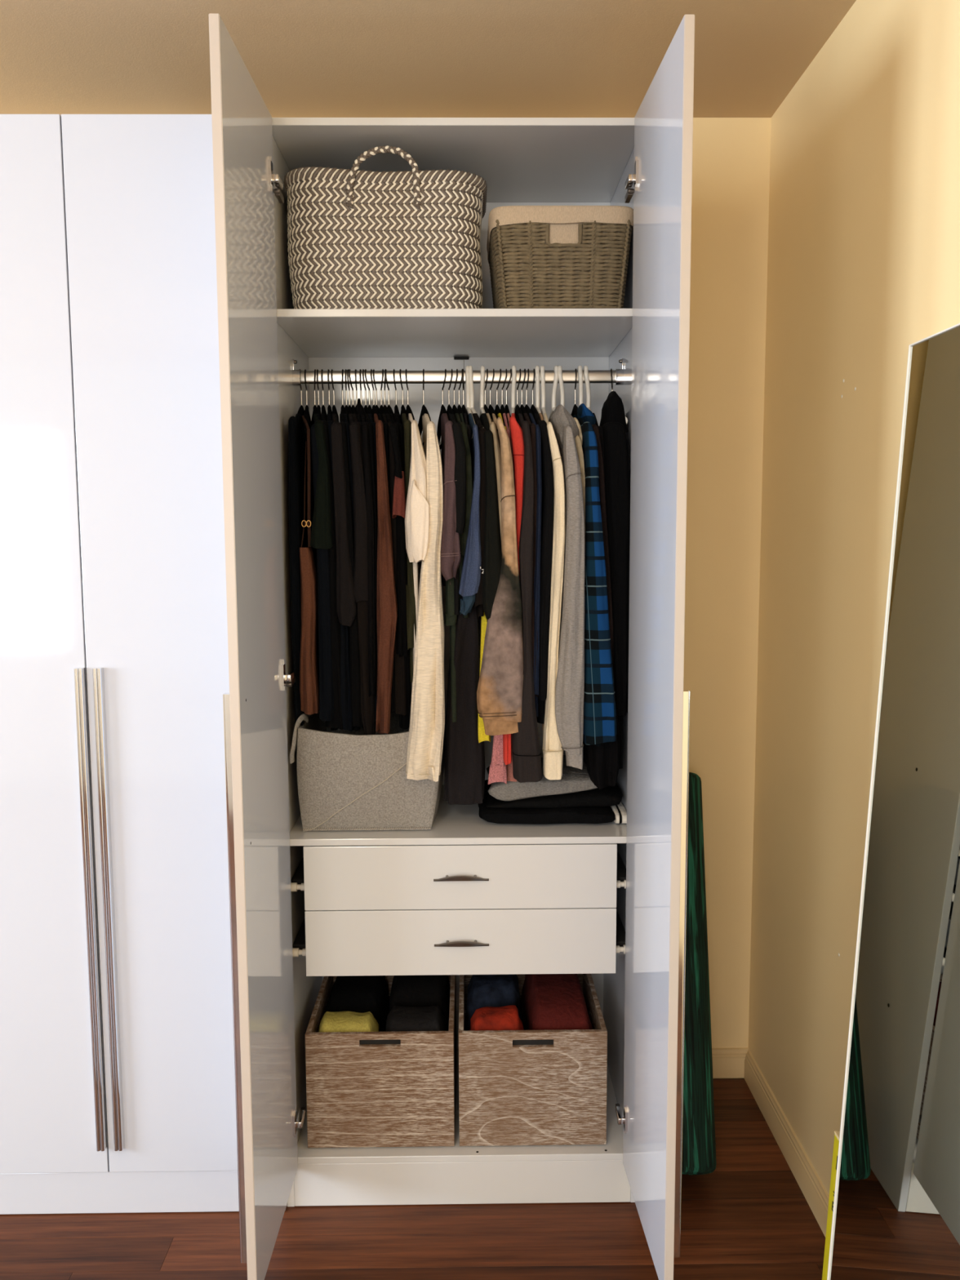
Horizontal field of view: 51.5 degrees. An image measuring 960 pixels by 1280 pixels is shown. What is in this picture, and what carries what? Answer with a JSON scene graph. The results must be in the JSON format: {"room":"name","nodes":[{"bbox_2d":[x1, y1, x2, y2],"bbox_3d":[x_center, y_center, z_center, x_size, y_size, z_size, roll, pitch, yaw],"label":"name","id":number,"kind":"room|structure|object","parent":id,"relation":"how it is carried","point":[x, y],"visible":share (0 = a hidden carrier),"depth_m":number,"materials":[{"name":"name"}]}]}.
{"room":"bedroom","nodes":[
{"label":"bedroom","id":0,"kind":"room"},
{"bbox_2d":[0,1078,825,1279],"bbox_3d":[-2.004,1.590,0.509,5.826,0.120,4.950,0,6,-1],"label":"floor","id":1,"kind":"structure","parent":0,"point":[749,1218],"depth_m":2.23,"materials":[{"name":"brown"}]},
{"bbox_2d":[0,114,287,1214],"bbox_3d":[-0.875,0.095,2.431,0.825,2.446,0.532,0,6,-1],"label":"wardrobe","id":2,"kind":"object","parent":1,"relation":"on","point":[117,1074],"visible":0.77,"depth_m":2.18,"materials":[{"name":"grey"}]},
{"bbox_2d":[208,13,694,1279],"bbox_3d":[-0.047,0.112,2.254,0.855,2.440,0.911,0,6,-1],"label":"wardrobe","id":3,"kind":"object","parent":1,"relation":"on","point":[468,894],"visible":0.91,"depth_m":2.16,"materials":[{"name":"white"}]},
{"bbox_2d":[297,368,304,428],"bbox_3d":[-0.428,-0.558,2.408,0.016,0.181,0.329,-1,6,-3],"label":"clothes hanger","id":4,"kind":"object","parent":3,"relation":"hanging from","point":[301,411],"visible":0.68,"depth_m":2.37,"materials":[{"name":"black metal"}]},
{"bbox_2d":[288,413,319,725],"bbox_3d":[-0.424,-0.177,2.423,0.026,0.717,0.377,0,6,-2],"label":"shirt","id":5,"kind":"object","parent":4,"relation":"hanging from","point":[296,442],"visible":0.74,"depth_m":2.25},
{"bbox_2d":[299,415,319,714],"bbox_3d":[-0.393,-0.177,2.296,0.044,0.685,0.155,0,6,-1],"label":"garment","id":6,"kind":"object","parent":3,"relation":"hanging from","point":[308,673],"visible":0.98,"depth_m":2.25,"materials":[{"name":"brown fabric"}]},
{"bbox_2d":[316,368,321,418],"bbox_3d":[-0.387,-0.557,2.396,0.014,0.181,0.357,-1,6,-8],"label":"clothes hanger","id":7,"kind":"object","parent":3,"relation":"hanging from","point":[318,407],"visible":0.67,"depth_m":2.37,"materials":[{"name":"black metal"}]},
{"bbox_2d":[311,413,333,720],"bbox_3d":[-0.369,-0.184,2.410,0.040,0.700,0.403,-1,6,-5],"label":"garment","id":8,"kind":"object","parent":7,"relation":"hanging from","point":[326,676],"visible":0.6,"depth_m":2.23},
{"bbox_2d":[320,368,327,421],"bbox_3d":[-0.377,-0.558,2.402,0.014,0.181,0.347,-1,6,-10],"label":"clothes hanger","id":9,"kind":"object","parent":3,"relation":"hanging from","point":[323,410],"visible":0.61,"depth_m":2.37,"materials":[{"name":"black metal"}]},
{"bbox_2d":[310,413,333,720],"bbox_3d":[-0.371,-0.182,2.409,0.051,0.705,0.409,-1,6,-6],"label":"shirt","id":10,"kind":"object","parent":9,"relation":"hanging from","point":[321,533],"visible":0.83,"depth_m":2.20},
{"bbox_2d":[327,368,332,420],"bbox_3d":[-0.363,-0.558,2.408,0.015,0.181,0.334,-1,6,-9],"label":"clothes hanger","id":11,"kind":"object","parent":3,"relation":"hanging from","point":[329,408],"visible":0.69,"depth_m":2.37,"materials":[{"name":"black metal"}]},
{"bbox_2d":[320,413,343,730],"bbox_3d":[-0.364,-0.169,2.417,0.047,0.732,0.391,-1,6,-10],"label":"garment","id":12,"kind":"object","parent":11,"relation":"hanging from","point":[335,723],"visible":0.51,"depth_m":2.24,"materials":[{"name":"black fabric"}]},
{"bbox_2d":[330,368,338,422],"bbox_3d":[-0.351,-0.557,2.397,0.015,0.181,0.360,-1,6,-10],"label":"clothes hanger","id":13,"kind":"object","parent":3,"relation":"hanging from","point":[334,408],"visible":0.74,"depth_m":2.37,"materials":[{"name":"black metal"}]},
{"bbox_2d":[327,413,354,731],"bbox_3d":[-0.338,-0.170,2.424,0.051,0.732,0.383,-1,6,-7],"label":"garment","id":14,"kind":"object","parent":13,"relation":"hanging from","point":[344,629],"visible":0.36,"depth_m":2.27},
{"bbox_2d":[330,413,356,626],"bbox_3d":[-0.326,-0.291,2.398,0.051,0.485,0.409,-1,6,-7],"label":"garment","id":15,"kind":"object","parent":13,"relation":"hanging from","point":[346,606],"visible":0.93,"depth_m":2.22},
{"bbox_2d":[344,368,349,422],"bbox_3d":[-0.322,-0.559,2.409,0.014,0.181,0.332,-1,6,-7],"label":"clothes hanger","id":16,"kind":"object","parent":3,"relation":"hanging from","point":[346,409],"visible":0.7,"depth_m":2.37,"materials":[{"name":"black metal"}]},
{"bbox_2d":[339,413,363,731],"bbox_3d":[-0.309,-0.169,2.418,0.047,0.732,0.393,-1,6,-6],"label":"garment","id":17,"kind":"object","parent":16,"relation":"hanging from","point":[355,677],"visible":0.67,"depth_m":2.25,"materials":[{"name":"black fabric"}]},
{"bbox_2d":[348,368,358,422],"bbox_3d":[-0.308,-0.558,2.403,0.018,0.181,0.348,-1,6,-11],"label":"clothes hanger","id":18,"kind":"object","parent":3,"relation":"hanging from","point":[353,408],"visible":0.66,"depth_m":2.37,"materials":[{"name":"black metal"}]},
{"bbox_2d":[352,413,375,734],"bbox_3d":[-0.284,-0.161,2.419,0.043,0.748,0.394,-1,6,-8],"label":"garment","id":19,"kind":"object","parent":18,"relation":"hanging from","point":[367,703],"visible":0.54,"depth_m":2.25,"materials":[{"name":"brown fabric"}]},
{"bbox_2d":[347,413,376,603],"bbox_3d":[-0.284,-0.317,2.400,0.061,0.435,0.402,-1,6,-7],"label":"garment","id":20,"kind":"object","parent":3,"relation":"hanging from","point":[360,577],"visible":0.88,"depth_m":2.21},
{"bbox_2d":[289,711,444,831],"bbox_3d":[-0.259,0.290,2.441,0.351,0.275,0.391,0,6,-1],"label":"bin","id":21,"kind":"object","parent":3,"relation":"on","point":[348,780],"visible":0.86,"depth_m":2.26,"materials":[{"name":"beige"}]},
{"bbox_2d":[364,368,374,422],"bbox_3d":[-0.269,-0.559,2.409,0.020,0.181,0.334,-1,6,-9],"label":"clothes hanger","id":22,"kind":"object","parent":3,"relation":"hanging from","point":[370,409],"visible":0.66,"depth_m":2.37,"materials":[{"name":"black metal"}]},
{"bbox_2d":[356,398,377,696],"bbox_3d":[-0.276,-0.230,2.404,0.036,0.685,0.407,-1,6,-8],"label":"garment","id":23,"kind":"object","parent":22,"relation":"hanging from","point":[372,669],"visible":0.84,"depth_m":2.22,"materials":[{"name":"black fabric"}]},
{"bbox_2d":[364,413,377,697],"bbox_3d":[-0.262,-0.211,2.414,0.029,0.649,0.392,-1,6,-7],"label":"garment","id":24,"kind":"object","parent":22,"relation":"hanging from","point":[366,416],"visible":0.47,"depth_m":2.22,"materials":[{"name":"black fabric"}]},
{"bbox_2d":[305,974,456,1147],"bbox_3d":[-0.237,1.041,2.544,0.347,0.285,0.412,0,6,-1],"label":"wooden crate","id":25,"kind":"object","parent":3,"relation":"on","point":[364,1089],"visible":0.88,"depth_m":2.34,"materials":[{"name":"brown wood"}]},
{"bbox_2d":[319,1011,378,1032],"bbox_3d":[-0.319,1.040,2.406,0.167,0.282,0.111,0,6,-1],"label":"shirt","id":26,"kind":"object","parent":25,"relation":"in","point":[331,1021],"visible":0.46,"depth_m":2.37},
{"bbox_2d":[324,975,389,1031],"bbox_3d":[-0.319,1.018,2.600,0.168,0.286,0.258,0,6,-1],"label":"shirt","id":27,"kind":"object","parent":25,"relation":"in","point":[356,993],"visible":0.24,"depth_m":2.52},
{"bbox_2d":[385,1004,447,1031],"bbox_3d":[-0.156,1.039,2.428,0.173,0.278,0.149,0,6,-1],"label":"shirt","id":28,"kind":"object","parent":25,"relation":"in","point":[400,1018],"visible":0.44,"depth_m":2.39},
{"bbox_2d":[389,974,449,1031],"bbox_3d":[-0.160,1.006,2.618,0.171,0.306,0.223,0,6,-1],"label":"fleece","id":29,"kind":"object","parent":25,"relation":"in","point":[434,989],"visible":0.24,"depth_m":2.52,"materials":[{"name":"black"}]},
{"bbox_2d":[284,145,487,308],"bbox_3d":[-0.212,-0.906,2.329,0.456,0.351,0.355,0,6,-1],"label":"tote","id":30,"kind":"object","parent":3,"relation":"on","point":[357,239],"visible":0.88,"depth_m":2.17,"materials":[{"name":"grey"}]},
{"bbox_2d":[373,413,397,733],"bbox_3d":[-0.230,-0.163,2.401,0.053,0.742,0.431,-1,6,-6],"label":"shirt","id":31,"kind":"object","parent":3,"relation":"hanging from","point":[387,607],"visible":0.94,"depth_m":2.21,"materials":[{"name":"brown fabric"}]},
{"bbox_2d":[385,368,395,422],"bbox_3d":[-0.222,-0.559,2.404,0.018,0.181,0.348,-1,6,-10],"label":"clothes hanger","id":32,"kind":"object","parent":3,"relation":"hanging from","point":[388,406],"visible":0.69,"depth_m":2.37,"materials":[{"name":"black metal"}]},
{"bbox_2d":[381,413,407,715],"bbox_3d":[-0.218,-0.190,2.422,0.042,0.691,0.383,-1,6,-10],"label":"garment","id":33,"kind":"object","parent":32,"relation":"hanging from","point":[400,685],"visible":0.36,"depth_m":2.27,"materials":[{"name":"brown fabric"}]},
{"bbox_2d":[385,413,405,654],"bbox_3d":[-0.209,-0.253,2.397,0.037,0.562,0.422,-1,6,-8],"label":"garment","id":34,"kind":"object","parent":32,"relation":"hanging from","point":[398,497],"visible":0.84,"depth_m":2.19,"materials":[{"name":"black fabric"}]},
{"bbox_2d":[393,368,400,422],"bbox_3d":[-0.203,-0.560,2.416,0.015,0.181,0.321,-1,6,-6],"label":"clothes hanger","id":35,"kind":"object","parent":3,"relation":"hanging from","point":[396,408],"visible":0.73,"depth_m":2.37,"materials":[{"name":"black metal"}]},
{"bbox_2d":[390,413,408,658],"bbox_3d":[-0.203,-0.254,2.412,0.032,0.562,0.390,-1,6,-9],"label":"garment","id":36,"kind":"object","parent":35,"relation":"hanging from","point":[402,550],"visible":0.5,"depth_m":2.23,"materials":[{"name":"black fabric"}]},
{"bbox_2d":[404,368,414,420],"bbox_3d":[-0.173,-0.557,2.392,0.016,0.181,0.373,-1,6,-9],"label":"clothes hanger","id":37,"kind":"object","parent":3,"relation":"hanging from","point":[408,409],"visible":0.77,"depth_m":2.37,"materials":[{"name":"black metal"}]},
{"bbox_2d":[401,413,416,682],"bbox_3d":[-0.176,-0.221,2.415,0.031,0.630,0.390,-1,6,-6],"label":"garment","id":38,"kind":"object","parent":37,"relation":"hanging from","point":[411,599],"visible":0.49,"depth_m":2.24,"materials":[{"name":"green fabric"}]},
{"bbox_2d":[404,413,429,692],"bbox_3d":[-0.151,-0.176,2.376,0.067,0.711,0.419,-1,6,-7],"label":"hanging garment","id":39,"kind":"object","parent":37,"relation":"hanging from","point":[417,507],"visible":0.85,"depth_m":2.17,"materials":[{"name":"white fabric"}]},
{"bbox_2d":[436,368,448,448],"bbox_3d":[-0.089,-0.558,2.394,0.017,0.181,0.368,-1,6,-6],"label":"clothes hanger","id":40,"kind":"object","parent":3,"relation":"hanging from","point":[443,410],"visible":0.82,"depth_m":2.38,"materials":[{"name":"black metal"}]},
{"bbox_2d":[405,413,444,782],"bbox_3d":[-0.128,-0.119,2.393,0.092,0.828,0.456,0,6,-1],"label":"garment","id":41,"kind":"object","parent":40,"relation":"hanging from","point":[427,718],"visible":0.9,"depth_m":2.21,"materials":[{"name":"fabric"}]},
{"bbox_2d":[446,368,456,421],"bbox_3d":[-0.073,-0.558,2.390,0.017,0.181,0.378,-1,6,-6],"label":"clothes hanger","id":42,"kind":"object","parent":3,"relation":"hanging from","point":[449,410],"visible":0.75,"depth_m":2.37,"materials":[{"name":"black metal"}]},
{"bbox_2d":[440,413,461,586],"bbox_3d":[-0.072,-0.333,2.383,0.055,0.401,0.434,0,6,-1],"label":"t-shirt","id":43,"kind":"object","parent":42,"relation":"hanging from","point":[451,555],"visible":0.83,"depth_m":2.18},
{"bbox_2d":[276,308,632,357],"bbox_3d":[-0.052,-0.726,2.373,0.790,0.017,0.488,0,6,-1],"label":"shelf","id":44,"kind":"object","parent":3,"relation":"attached to","point":[312,332],"depth_m":2.29,"materials":[{"name":"white"}]},
{"bbox_2d":[452,368,462,422],"bbox_3d":[-0.062,-0.559,2.400,0.017,0.181,0.357,-1,6,-7],"label":"clothes hanger","id":45,"kind":"object","parent":3,"relation":"hanging from","point":[455,409],"visible":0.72,"depth_m":2.37,"materials":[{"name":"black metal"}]},
{"bbox_2d":[448,413,466,614],"bbox_3d":[-0.060,-0.300,2.389,0.041,0.468,0.428,-1,6,-3],"label":"t-shirt","id":46,"kind":"object","parent":45,"relation":"hanging from","point":[460,453],"visible":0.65,"depth_m":2.18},
{"bbox_2d":[289,784,626,845],"bbox_3d":[-0.047,0.430,2.493,0.790,0.016,0.488,0,6,-1],"label":"shelf","id":47,"kind":"object","parent":3,"relation":"attached to","point":[455,824],"depth_m":2.28,"materials":[{"name":"white"}]},
{"bbox_2d":[457,368,466,424],"bbox_3d":[-0.050,-0.559,2.405,0.017,0.181,0.345,-1,6,-5],"label":"clothes hanger","id":48,"kind":"object","parent":3,"relation":"hanging from","point":[459,407],"visible":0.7,"depth_m":2.37,"materials":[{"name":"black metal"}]},
{"bbox_2d":[444,413,467,722],"bbox_3d":[-0.058,-0.181,2.421,0.058,0.712,0.388,0,6,-1],"label":"shirt","id":49,"kind":"object","parent":48,"relation":"hanging from","point":[451,619],"visible":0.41,"depth_m":2.26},
{"bbox_2d":[462,368,469,424],"bbox_3d":[-0.041,-0.561,2.420,0.015,0.181,0.315,-1,6,-4],"label":"clothes hanger","id":50,"kind":"object","parent":3,"relation":"hanging from","point":[464,408],"visible":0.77,"depth_m":2.37,"materials":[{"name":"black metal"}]},
{"bbox_2d":[454,413,473,617],"bbox_3d":[-0.048,-0.295,2.406,0.033,0.481,0.397,-1,6,-6],"label":"shirt","id":51,"kind":"object","parent":50,"relation":"hanging from","point":[469,486],"visible":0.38,"depth_m":2.21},
{"bbox_2d":[465,365,475,439],"bbox_3d":[-0.030,-0.562,2.396,0.013,0.188,0.365,-1,6,-5],"label":"clothes hanger","id":52,"kind":"object","parent":3,"relation":"hanging from","point":[467,367],"visible":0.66,"depth_m":2.37,"materials":[{"name":"beige plastic"}]},
{"bbox_2d":[458,413,481,615],"bbox_3d":[-0.024,-0.303,2.391,0.052,0.462,0.424,0,6,-1],"label":"t-shirt","id":53,"kind":"object","parent":52,"relation":"hanging from","point":[471,571],"visible":0.88,"depth_m":2.20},
{"bbox_2d":[469,365,476,413],"bbox_3d":[-0.023,-0.562,2.394,0.015,0.188,0.370,-1,6,-7],"label":"clothes hanger","id":54,"kind":"object","parent":3,"relation":"hanging from","point":[471,381],"visible":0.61,"depth_m":2.37,"materials":[{"name":"beige plastic"}]},
{"bbox_2d":[444,413,484,804],"bbox_3d":[-0.040,-0.082,2.442,0.097,0.912,0.368,0,6,-1],"label":"dress","id":55,"kind":"object","parent":54,"relation":"hanging from","point":[464,757],"visible":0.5,"depth_m":2.30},
{"bbox_2d":[472,413,486,616],"bbox_3d":[-0.006,-0.297,2.397,0.035,0.476,0.414,-1,6,-3],"label":"t-shirt","id":56,"kind":"object","parent":54,"relation":"hanging from","point":[478,604],"visible":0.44,"depth_m":2.20,"materials":[{"name":"brown fabric"}]},
{"bbox_2d":[479,365,485,417],"bbox_3d":[0.006,-0.562,2.390,0.013,0.188,0.376,-1,6,-4],"label":"clothes hanger","id":57,"kind":"object","parent":3,"relation":"hanging from","point":[482,368],"visible":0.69,"depth_m":2.37,"materials":[{"name":"beige plastic"}]},
{"bbox_2d":[479,413,502,622],"bbox_3d":[0.024,-0.289,2.388,0.050,0.489,0.435,0,6,-2],"label":"t-shirt","id":58,"kind":"object","parent":57,"relation":"hanging from","point":[492,540],"visible":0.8,"depth_m":2.19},
{"bbox_2d":[488,368,497,431],"bbox_3d":[0.026,-0.558,2.391,0.017,0.181,0.377,-1,6,-5],"label":"clothes hanger","id":59,"kind":"object","parent":3,"relation":"hanging from","point":[491,408],"visible":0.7,"depth_m":2.37,"materials":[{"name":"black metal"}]},
{"bbox_2d":[476,413,523,735],"bbox_3d":[0.053,-0.170,2.391,0.110,0.727,0.450,0,6,2],"label":"sweatshirt","id":60,"kind":"object","parent":59,"relation":"hanging from","point":[500,682],"visible":0.76,"depth_m":2.19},
{"bbox_2d":[494,368,504,425],"bbox_3d":[0.041,-0.561,2.419,0.018,0.181,0.320,-1,6,-4],"label":"clothes hanger","id":61,"kind":"object","parent":3,"relation":"hanging from","point":[497,410],"visible":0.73,"depth_m":2.37,"materials":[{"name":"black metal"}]},
{"bbox_2d":[488,413,510,784],"bbox_3d":[0.040,-0.109,2.434,0.055,0.858,0.380,0,6,-1],"label":"garment","id":62,"kind":"object","parent":61,"relation":"hanging from","point":[498,770],"visible":0.29,"depth_m":2.29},
{"bbox_2d":[511,365,516,413],"bbox_3d":[0.081,-0.562,2.393,0.013,0.188,0.372,0,6,3],"label":"clothes hanger","id":63,"kind":"object","parent":3,"relation":"hanging from","point":[513,367],"visible":0.62,"depth_m":2.37,"materials":[{"name":"beige plastic"}]},
{"bbox_2d":[502,413,524,764],"bbox_3d":[0.075,-0.136,2.414,0.052,0.800,0.416,0,6,-1],"label":"shirt","id":64,"kind":"object","parent":63,"relation":"hanging from","point":[516,431],"visible":0.46,"depth_m":2.19,"materials":[{"name":"red fabric"}]},
{"bbox_2d":[515,368,524,422],"bbox_3d":[0.090,-0.559,2.392,0.016,0.181,0.376,-1,6,-3],"label":"clothes hanger","id":65,"kind":"object","parent":3,"relation":"hanging from","point":[517,410],"visible":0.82,"depth_m":2.37,"materials":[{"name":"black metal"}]},
{"bbox_2d":[512,413,542,782],"bbox_3d":[0.104,-0.117,2.401,0.069,0.836,0.445,0,6,-1],"label":"sweatshirt","id":66,"kind":"object","parent":65,"relation":"hanging from","point":[526,757],"visible":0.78,"depth_m":2.20,"materials":[{"name":"black fabric"}]},
{"bbox_2d":[520,368,531,422],"bbox_3d":[0.101,-0.559,2.397,0.016,0.181,0.365,-1,6,-4],"label":"clothes hanger","id":67,"kind":"object","parent":3,"relation":"hanging from","point":[522,408],"visible":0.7,"depth_m":2.37,"materials":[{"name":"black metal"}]},
{"bbox_2d":[524,413,538,697],"bbox_3d":[0.108,-0.184,2.410,0.025,0.705,0.414,-1,6,-4],"label":"shirt","id":68,"kind":"object","parent":67,"relation":"hanging from","point":[532,427],"visible":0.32,"depth_m":2.20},
{"bbox_2d":[524,368,537,424],"bbox_3d":[0.112,-0.559,2.395,0.014,0.181,0.370,-1,6,-4],"label":"clothes hanger","id":69,"kind":"object","parent":3,"relation":"hanging from","point":[527,408],"visible":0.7,"depth_m":2.37,"materials":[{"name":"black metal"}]},
{"bbox_2d":[528,413,542,716],"bbox_3d":[0.117,-0.184,2.407,0.027,0.704,0.421,-1,6,-3],"label":"shirt","id":70,"kind":"object","parent":69,"relation":"hanging from","point":[538,436],"visible":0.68,"depth_m":2.21,"materials":[{"name":"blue fabric"}]},
{"bbox_2d":[458,973,607,1146],"bbox_3d":[0.122,1.039,2.549,0.349,0.285,0.412,0,6,-1],"label":"wooden crate","id":71,"kind":"object","parent":3,"relation":"on","point":[517,1087],"visible":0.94,"depth_m":2.34,"materials":[{"name":"brown"}]},
{"bbox_2d":[464,974,521,1031],"bbox_3d":[0.037,1.007,2.558,0.156,0.313,0.169,0,6,-1],"label":"shirt","id":72,"kind":"object","parent":71,"relation":"in","point":[483,990],"visible":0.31,"depth_m":2.48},
{"bbox_2d":[467,1004,524,1031],"bbox_3d":[0.039,1.034,2.410,0.156,0.292,0.111,0,6,-1],"label":"shirt","id":73,"kind":"object","parent":71,"relation":"in","point":[506,1017],"visible":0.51,"depth_m":2.37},
{"bbox_2d":[520,973,592,1030],"bbox_3d":[0.197,1.015,2.538,0.174,0.301,0.352,0,6,-1],"label":"sweatshirt","id":74,"kind":"object","parent":71,"relation":"in","point":[548,1002],"visible":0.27,"depth_m":2.44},
{"bbox_2d":[530,368,540,419],"bbox_3d":[0.126,-0.559,2.392,0.014,0.181,0.376,-1,6,-3],"label":"clothes hanger","id":75,"kind":"object","parent":3,"relation":"hanging from","point":[533,408],"visible":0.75,"depth_m":2.37,"materials":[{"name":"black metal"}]},
{"bbox_2d":[534,413,554,724],"bbox_3d":[0.138,-0.180,2.403,0.034,0.711,0.431,-1,6,-3],"label":"shirt","id":76,"kind":"object","parent":75,"relation":"hanging from","point":[548,491],"visible":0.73,"depth_m":2.21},
{"bbox_2d":[539,365,546,420],"bbox_3d":[0.151,-0.562,2.392,0.014,0.188,0.375,0,6,0],"label":"clothes hanger","id":77,"kind":"object","parent":3,"relation":"hanging from","point":[542,367],"visible":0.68,"depth_m":2.37,"materials":[{"name":"beige plastic"}]},
{"bbox_2d":[542,413,565,779],"bbox_3d":[0.165,-0.120,2.402,0.049,0.830,0.445,0,6,0],"label":"sweatshirt","id":78,"kind":"object","parent":77,"relation":"hanging from","point":[553,753],"visible":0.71,"depth_m":2.20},
{"bbox_2d":[478,786,626,824],"bbox_3d":[0.169,0.402,2.466,0.354,0.041,0.287,0,6,-1],"label":"trousers","id":79,"kind":"object","parent":3,"relation":"on","point":[617,814],"visible":0.41,"depth_m":2.33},
{"bbox_2d":[484,779,622,808],"bbox_3d":[0.179,0.364,2.470,0.332,0.044,0.276,0,6,-1],"label":"sweater","id":80,"kind":"object","parent":79,"relation":"on","point":[607,796],"visible":0.41,"depth_m":2.34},
{"bbox_2d":[486,755,597,800],"bbox_3d":[0.165,0.338,2.455,0.296,0.068,0.258,0,6,-1],"label":"sweater","id":81,"kind":"object","parent":80,"relation":"on","point":[573,780],"visible":0.48,"depth_m":2.33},
{"bbox_2d":[548,365,558,422],"bbox_3d":[0.180,-0.563,2.392,0.017,0.188,0.376,-1,6,-4],"label":"clothes hanger","id":82,"kind":"object","parent":3,"relation":"hanging from","point":[556,367],"visible":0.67,"depth_m":2.38,"materials":[{"name":"beige plastic"}]},
{"bbox_2d":[549,404,585,769],"bbox_3d":[0.197,-0.137,2.392,0.070,0.814,0.462,0,6,-1],"label":"hoodie","id":83,"kind":"object","parent":82,"relation":"hanging from","point":[570,680],"visible":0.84,"depth_m":2.19,"materials":[{"name":"fabric"}]},
{"bbox_2d":[549,404,579,448],"bbox_3d":[0.195,-0.473,2.289,0.064,0.125,0.224,0,6,-1],"label":"hood","id":84,"kind":"object","parent":83,"relation":"attached to","point":[561,418],"depth_m":2.20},
{"bbox_2d":[486,205,633,308],"bbox_3d":[0.178,-0.840,2.320,0.321,0.221,0.352,0,6,-1],"label":"rope basket","id":85,"kind":"object","parent":3,"relation":"on","point":[539,256],"visible":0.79,"depth_m":2.16,"materials":[{"name":"beige wicker"}]},
{"bbox_2d":[571,368,577,418],"bbox_3d":[0.229,-0.559,2.393,0.016,0.181,0.375,0,6,-2],"label":"clothes hanger","id":86,"kind":"object","parent":3,"relation":"hanging from","point":[574,411],"visible":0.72,"depth_m":2.38,"materials":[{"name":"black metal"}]},
{"bbox_2d":[572,403,616,746],"bbox_3d":[0.261,-0.163,2.396,0.088,0.777,0.452,0,6,-1],"label":"shirt","id":87,"kind":"object","parent":86,"relation":"hanging from","point":[599,697],"visible":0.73,"depth_m":2.20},
{"bbox_2d":[577,364,582,405],"bbox_3d":[0.240,-0.564,2.403,0.015,0.188,0.356,-1,6,-4],"label":"clothes hanger","id":88,"kind":"object","parent":3,"relation":"hanging from","point":[580,369],"visible":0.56,"depth_m":2.37,"materials":[{"name":"beige plastic"}]},
{"bbox_2d":[591,424,615,693],"bbox_3d":[0.266,-0.182,2.417,0.061,0.711,0.408,-1,6,-3],"label":"shirt","id":89,"kind":"object","parent":88,"relation":"hanging from","point":[601,465],"visible":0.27,"depth_m":2.21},
{"bbox_2d":[582,364,591,411],"bbox_3d":[0.256,-0.565,2.413,0.018,0.188,0.334,0,6,-2],"label":"clothes hanger","id":90,"kind":"object","parent":3,"relation":"hanging from","point":[585,369],"visible":0.49,"depth_m":2.37,"materials":[{"name":"beige plastic"}]},
{"bbox_2d":[582,413,620,789],"bbox_3d":[0.279,-0.108,2.426,0.081,0.860,0.403,0,6,-1],"label":"garment","id":91,"kind":"object","parent":90,"relation":"hanging from","point":[602,762],"visible":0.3,"depth_m":2.28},
{"bbox_2d":[609,368,613,391],"bbox_3d":[0.319,-0.562,2.412,0.014,0.181,0.342,0,6,7],"label":"clothes hanger","id":92,"kind":"object","parent":3,"relation":"hanging from","point":[611,370],"visible":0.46,"depth_m":2.38,"materials":[{"name":"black metal"}]},
{"bbox_2d":[599,391,630,768],"bbox_3d":[0.319,-0.145,2.420,0.074,0.884,0.406,0,6,5],"label":"garment","id":93,"kind":"object","parent":92,"relation":"hanging from","point":[614,421],"visible":0.7,"depth_m":2.23,"materials":[{"name":"black fabric"}]},
{"bbox_2d":[599,391,627,431],"bbox_3d":[0.309,-0.528,2.325,0.065,0.101,0.131,0,6,-1],"label":"hood","id":94,"kind":"object","parent":93,"relation":"attached to","point":[612,410],"depth_m":2.27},
{"bbox_2d":[681,772,716,1174],"bbox_3d":[0.513,0.827,2.570,0.151,0.927,0.543,0,6,5],"label":"curtain","id":95,"kind":"object","parent":1,"relation":"on","point":[699,1144],"visible":0.39,"depth_m":2.46,"materials":[{"name":"fabric"}]},
{"bbox_2d":[822,1130,839,1279],"bbox_3d":[0.716,1.175,1.973,0.045,0.377,0.081,0,6,-1],"label":"tape strip","id":96,"kind":"object","parent":1,"relation":"on","point":[837,1134],"visible":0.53,"depth_m":2.00,"materials":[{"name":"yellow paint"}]},
{"bbox_2d":[826,323,959,1279],"bbox_3d":[0.735,0.449,1.578,0.103,1.904,0.620,0,6,-1],"label":"leaning mirror","id":97,"kind":"object","parent":1,"relation":"on","point":[896,1211],"visible":1,"depth_m":1.69,"materials":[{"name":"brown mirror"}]},
{"bbox_2d":[0,0,856,117],"bbox_3d":[-2.016,-1.165,0.222,5.826,0.100,4.950,0,6,-1],"label":"ceiling","id":98,"kind":"structure","parent":0,"point":[304,58],"depth_m":2.26,"materials":[{"name":"beige paint"}]},
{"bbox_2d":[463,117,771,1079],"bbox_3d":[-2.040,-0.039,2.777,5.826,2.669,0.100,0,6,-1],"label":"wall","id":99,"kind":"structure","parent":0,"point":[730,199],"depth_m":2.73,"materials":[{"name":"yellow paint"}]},
{"bbox_2d":[711,1047,748,1078],"bbox_3d":[0.581,1.228,2.885,0.396,0.085,0.014,0,6,-1],"label":"baseboard","id":100,"kind":"structure","parent":99,"relation":"attached to","point":[727,1063],"depth_m":2.88,"materials":[{"name":"beige paint"}]},
{"bbox_2d":[747,0,959,1195],"bbox_3d":[0.853,0.202,0.350,0.101,2.669,4.850,0,6,-1],"label":"wall","id":101,"kind":"structure","parent":0,"point":[864,254],"depth_m":2.20,"materials":[{"name":"yellow paint"}]},
{"bbox_2d":[743,1050,829,1236],"bbox_3d":[0.801,1.473,0.525,0.014,0.085,4.736,0,6,-1],"label":"baseboard","id":102,"kind":"structure","parent":101,"relation":"attached to","point":[812,1188],"depth_m":2.49,"materials":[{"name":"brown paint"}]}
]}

